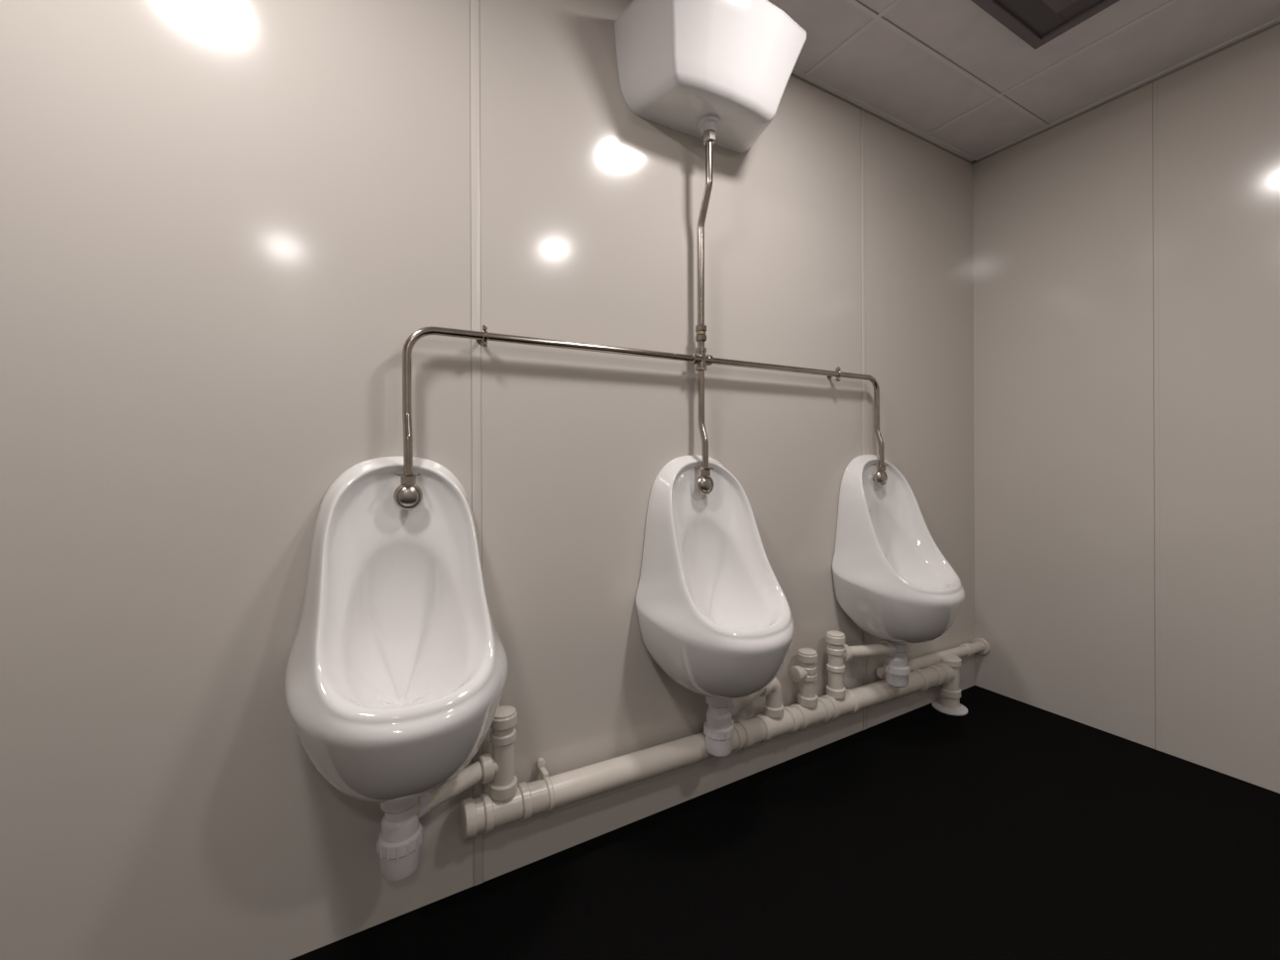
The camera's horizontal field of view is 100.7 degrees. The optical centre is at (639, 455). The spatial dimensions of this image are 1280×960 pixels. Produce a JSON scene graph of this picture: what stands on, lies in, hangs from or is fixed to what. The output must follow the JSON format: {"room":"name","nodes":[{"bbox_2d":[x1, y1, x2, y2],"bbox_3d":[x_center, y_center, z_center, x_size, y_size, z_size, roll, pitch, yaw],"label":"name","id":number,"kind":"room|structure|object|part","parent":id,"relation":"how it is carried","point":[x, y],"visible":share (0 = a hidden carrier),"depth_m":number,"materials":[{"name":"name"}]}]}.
{"room":"public restroom","nodes":[
{"label":"public restroom","id":0,"kind":"room"},
{"bbox_2d":[0,0,974,959],"bbox_3d":[-0.330,-0.140,1.415,4.445,2.602,0.100,0,0,-30],"label":"wall","id":1,"kind":"structure","parent":0,"point":[227,227],"depth_m":1.18,"materials":[{"name":"plastic"}]},
{"bbox_2d":[285,455,507,802],"bbox_3d":[-0.472,0.351,1.079,0.434,0.702,0.335,0,0,-30],"label":"urinal","id":2,"kind":"object","parent":1,"relation":"attached to","point":[396,672],"visible":0.98,"depth_m":1.12,"materials":[{"name":"white ceramic"}]},
{"bbox_2d":[469,0,473,798],"bbox_3d":[-0.415,-0.139,1.307,0.001,2.402,0.001,0,0,-30],"label":"gap","id":3,"kind":"object","parent":1,"relation":"attached to","point":[470,1],"visible":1,"depth_m":1.31,"materials":[{"name":"grey"}]},
{"bbox_2d":[469,0,483,885],"bbox_3d":[-0.405,-0.139,1.313,0.022,2.402,0.002,0,0,-30],"label":"strip","id":4,"kind":"object","parent":1,"relation":"attached to","point":[475,4],"visible":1,"depth_m":1.31,"materials":[{"name":"white"}]},
{"bbox_2d":[479,73,483,867],"bbox_3d":[-0.395,-0.139,1.319,0.001,2.402,0.001,0,0,-30],"label":"gap","id":5,"kind":"object","parent":1,"relation":"attached to","point":[480,73],"visible":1,"depth_m":1.32,"materials":[{"name":"grey"}]},
{"bbox_2d":[402,129,884,474],"bbox_3d":[0.192,-0.451,1.600,1.671,1.010,0.102,0,0,-30],"label":"flush pipework","id":6,"kind":"object","parent":1,"relation":"attached to","point":[700,358],"visible":1,"depth_m":1.56,"materials":[{"name":"metal"}]},
{"bbox_3d":[-0.170,-0.122,1.391,0.832,0.356,0.038,0,0,-30],"label":"rail","id":7,"kind":"part","parent":6,"relation":"part of","materials":[{"name":"metal"}]},
{"bbox_3d":[0.554,-0.125,1.808,0.839,0.356,0.038,0,0,-30],"label":"rail","id":8,"kind":"part","parent":6,"relation":"part of","materials":[{"name":"metal"}]},
{"bbox_2d":[614,0,806,153],"bbox_3d":[0.229,-1.102,1.524,0.542,0.292,0.272,0,0,-30],"label":"cistern","id":9,"kind":"object","parent":1,"relation":"attached to","point":[692,67],"visible":0.96,"depth_m":1.46,"materials":[{"name":"white ceramic"}]},
{"bbox_2d":[458,630,967,840],"bbox_3d":[0.468,0.834,1.739,2.038,0.448,0.132,0,0,-30],"label":"pipe","id":10,"kind":"object","parent":1,"relation":"attached to","point":[507,801],"visible":0.9,"depth_m":1.51,"materials":[{"name":"beige plastic"}]},
{"bbox_2d":[376,757,499,880],"bbox_3d":[-0.437,0.786,1.191,0.089,0.173,0.291,0,0,42],"label":"trap","id":11,"kind":"object","parent":10,"relation":"attached to","point":[399,841],"visible":0.77,"depth_m":1.09,"materials":[{"name":"white plastic"}]},
{"bbox_3d":[-0.418,0.744,1.199,0.055,0.041,0.253,0,0,42],"label":"arm","id":12,"kind":"part","parent":11,"relation":"part of","materials":[{"name":"beige plastic"}]},
{"bbox_2d":[477,752,494,783],"bbox_3d":[-0.367,0.744,1.262,0.026,0.062,0.062,0,0,-30],"label":"socket","id":13,"kind":"object","parent":10,"relation":"attached to","point":[486,761],"depth_m":1.24,"materials":[{"name":"beige plastic"}]},
{"bbox_2d":[489,775,517,800],"bbox_3d":[-0.331,0.801,1.283,0.066,0.030,0.066,0,0,-30],"label":"socket","id":14,"kind":"object","parent":10,"relation":"attached to","point":[506,790],"depth_m":1.26,"materials":[{"name":"beige plastic"}]},
{"bbox_2d":[703,677,777,756],"bbox_3d":[0.311,0.773,1.625,0.089,0.173,0.326,0,0,44],"label":"trap","id":15,"kind":"object","parent":10,"relation":"attached to","point":[718,728],"visible":0.77,"depth_m":1.51,"materials":[{"name":"white plastic"}]},
{"bbox_3d":[0.332,0.736,1.632,0.287,0.041,0.053,0,0,-45],"label":"arm","id":16,"kind":"part","parent":15,"relation":"part of","materials":[{"name":"beige plastic"}]},
{"bbox_2d":[759,683,771,696],"bbox_3d":[0.392,0.735,1.700,0.026,0.065,0.065,0,0,-30],"label":"socket","id":17,"kind":"object","parent":10,"relation":"attached to","point":[768,690],"depth_m":1.67,"materials":[{"name":"beige plastic"}]},
{"bbox_2d":[763,702,783,718],"bbox_3d":[0.435,0.825,1.725,0.065,0.028,0.065,0,0,-30],"label":"socket","id":18,"kind":"object","parent":10,"relation":"attached to","point":[771,710],"depth_m":1.70,"materials":[{"name":"beige plastic"}]},
{"bbox_2d":[797,692,818,707],"bbox_3d":[0.570,0.828,1.803,0.066,0.030,0.066,0,0,-30],"label":"socket","id":19,"kind":"object","parent":10,"relation":"attached to","point":[805,699],"depth_m":1.78,"materials":[{"name":"beige plastic"}]},
{"bbox_2d":[826,684,846,699],"bbox_3d":[0.692,0.832,1.873,0.066,0.030,0.066,0,0,-30],"label":"socket","id":20,"kind":"object","parent":10,"relation":"attached to","point":[833,692],"depth_m":1.85,"materials":[{"name":"beige plastic"}]},
{"bbox_2d":[843,643,853,662],"bbox_3d":[0.727,0.705,1.894,0.026,0.062,0.062,0,0,-30],"label":"socket","id":21,"kind":"object","parent":10,"relation":"attached to","point":[847,650],"depth_m":1.87,"materials":[{"name":"beige plastic"}]},
{"bbox_2d":[843,639,910,687],"bbox_3d":[0.842,0.759,1.913,0.314,0.171,0.090,0,0,-21],"label":"trap","id":22,"kind":"object","parent":10,"relation":"attached to","point":[897,669],"visible":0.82,"depth_m":1.92,"materials":[{"name":"white plastic"}]},
{"bbox_3d":[0.819,0.704,1.913,0.278,0.041,0.053,0,0,-15],"label":"arm","id":23,"kind":"part","parent":22,"relation":"part of","materials":[{"name":"beige plastic"}]},
{"bbox_2d":[938,685,960,699],"bbox_3d":[1.294,0.984,2.216,0.084,0.030,0.084,0,0,-30],"label":"socket","id":24,"kind":"object","parent":10,"relation":"attached to","point":[945,692],"depth_m":2.18,"materials":[{"name":"beige plastic"}]},
{"bbox_2d":[636,454,794,699],"bbox_3d":[0.252,0.348,1.497,0.434,0.702,0.335,0,0,-30],"label":"urinal","id":25,"kind":"object","parent":1,"relation":"attached to","point":[714,615],"visible":1,"depth_m":1.52,"materials":[{"name":"white ceramic"}]},
{"bbox_2d":[859,108,861,360],"bbox_3d":[0.854,-0.145,2.040,0.001,2.402,0.001,0,0,-30],"label":"gap","id":26,"kind":"object","parent":1,"relation":"attached to","point":[860,109],"visible":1,"depth_m":2.04,"materials":[{"name":"grey"}]},
{"bbox_2d":[860,108,866,730],"bbox_3d":[0.864,-0.145,2.046,0.022,2.402,0.002,0,0,-30],"label":"strip","id":27,"kind":"object","parent":1,"relation":"attached to","point":[862,111],"visible":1,"depth_m":2.04,"materials":[{"name":"white"}]},
{"bbox_2d":[790,67,974,164],"bbox_3d":[-0.305,-1.335,1.363,4.245,0.012,0.020,0,0,-30],"label":"trim","id":28,"kind":"structure","parent":1,"relation":"attached to","point":[796,72],"depth_m":2.07,"materials":[{"name":"white metal"}]},
{"bbox_2d":[832,454,964,643],"bbox_3d":[0.970,0.345,1.911,0.434,0.702,0.335,0,0,-30],"label":"urinal","id":29,"kind":"object","parent":1,"relation":"attached to","point":[891,578],"visible":0.98,"depth_m":1.91,"materials":[{"name":"white ceramic"}]},
{"bbox_2d":[876,638,989,678],"bbox_3d":[1.243,0.859,2.228,0.716,0.082,0.072,0,0,-30],"label":"pipe","id":30,"kind":"object","parent":1,"relation":"attached to","point":[979,645],"visible":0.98,"depth_m":2.26,"materials":[{"name":"beige plastic"}]},
{"bbox_2d":[290,685,1279,959],"bbox_3d":[0.501,1.108,-0.014,4.245,0.100,3.200,0,0,-30],"label":"floor","id":31,"kind":"structure","parent":0,"point":[1006,828],"depth_m":1.36,"materials":[{"name":"black plastic"}]},
{"bbox_2d":[767,0,1279,158],"bbox_3d":[0.490,-1.394,-0.014,4.245,0.100,3.200,0,0,-30],"label":"ceiling","id":32,"kind":"structure","parent":0,"point":[880,68],"depth_m":1.78,"materials":[{"name":"tile"}]},
{"bbox_2d":[805,0,901,75],"bbox_3d":[1.382,-1.346,0.490,0.014,0.004,3.180,0,0,-30],"label":"bar","id":33,"kind":"object","parent":32,"relation":"attached to","point":[892,5],"visible":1,"depth_m":1.70,"materials":[{"name":"white metal"}]},
{"bbox_2d":[845,0,1049,126],"bbox_3d":[-0.169,-1.339,1.107,4.225,0.004,0.014,0,0,-30],"label":"bar","id":34,"kind":"object","parent":32,"relation":"attached to","point":[854,3],"visible":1,"depth_m":1.79,"materials":[{"name":"white metal"}]},
{"bbox_2d":[855,0,1049,123],"bbox_3d":[-0.165,-1.341,1.100,4.225,0.001,0.002,0,0,-30],"label":"grid edge","id":35,"kind":"object","parent":32,"relation":"attached to","point":[856,0],"visible":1,"depth_m":1.79,"materials":[{"name":"grey metal"}]},
{"bbox_2d":[970,0,1119,49],"bbox_3d":[1.176,-1.334,1.318,0.605,0.022,0.600,0,0,-30],"label":"ceiling vent","id":36,"kind":"object","parent":32,"relation":"in","point":[1036,22],"depth_m":1.60,"materials":[{"name":"grey metal"}]},
{"bbox_2d":[925,0,1177,135],"bbox_3d":[1.997,-1.349,0.845,0.014,0.004,3.180,0,0,-30],"label":"bar","id":37,"kind":"object","parent":32,"relation":"attached to","point":[1168,3],"visible":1,"depth_m":1.80,"materials":[{"name":"white metal"}]},
{"bbox_2d":[971,16,1279,162],"bbox_3d":[2.320,-1.349,1.042,0.020,0.006,3.200,0,0,-30],"label":"ceiling trim","id":38,"kind":"object","parent":32,"relation":"attached to","point":[1276,20],"visible":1,"depth_m":1.91,"materials":[{"name":"white metal"}]},
{"bbox_2d":[972,23,1279,793],"bbox_3d":[2.402,-0.151,1.029,0.100,2.602,3.300,0,0,-30],"label":"wall","id":39,"kind":"structure","parent":0,"point":[1063,215],"depth_m":1.94,"materials":[{"name":"plastic"}]},
{"bbox_2d":[972,21,1279,164],"bbox_3d":[2.326,-1.343,1.046,0.004,0.006,3.200,0,0,-30],"label":"shadow gap","id":40,"kind":"object","parent":39,"relation":"attached to","point":[1278,23],"visible":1,"depth_m":1.92,"materials":[{"name":"grey"}]},
{"bbox_2d":[1152,82,1156,749],"bbox_3d":[1.841,-0.149,1.899,0.001,2.402,0.002,0,0,-30],"label":"gap","id":41,"kind":"object","parent":39,"relation":"attached to","point":[1152,82],"visible":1,"depth_m":1.90,"materials":[{"name":"grey"}]},
{"bbox_2d":[1153,80,1160,750],"bbox_3d":[1.845,-0.149,1.892,0.001,2.402,0.012,0,0,-30],"label":"strip","id":42,"kind":"object","parent":39,"relation":"attached to","point":[1155,85],"visible":1,"depth_m":1.89,"materials":[{"name":"laminate"}]}
]}

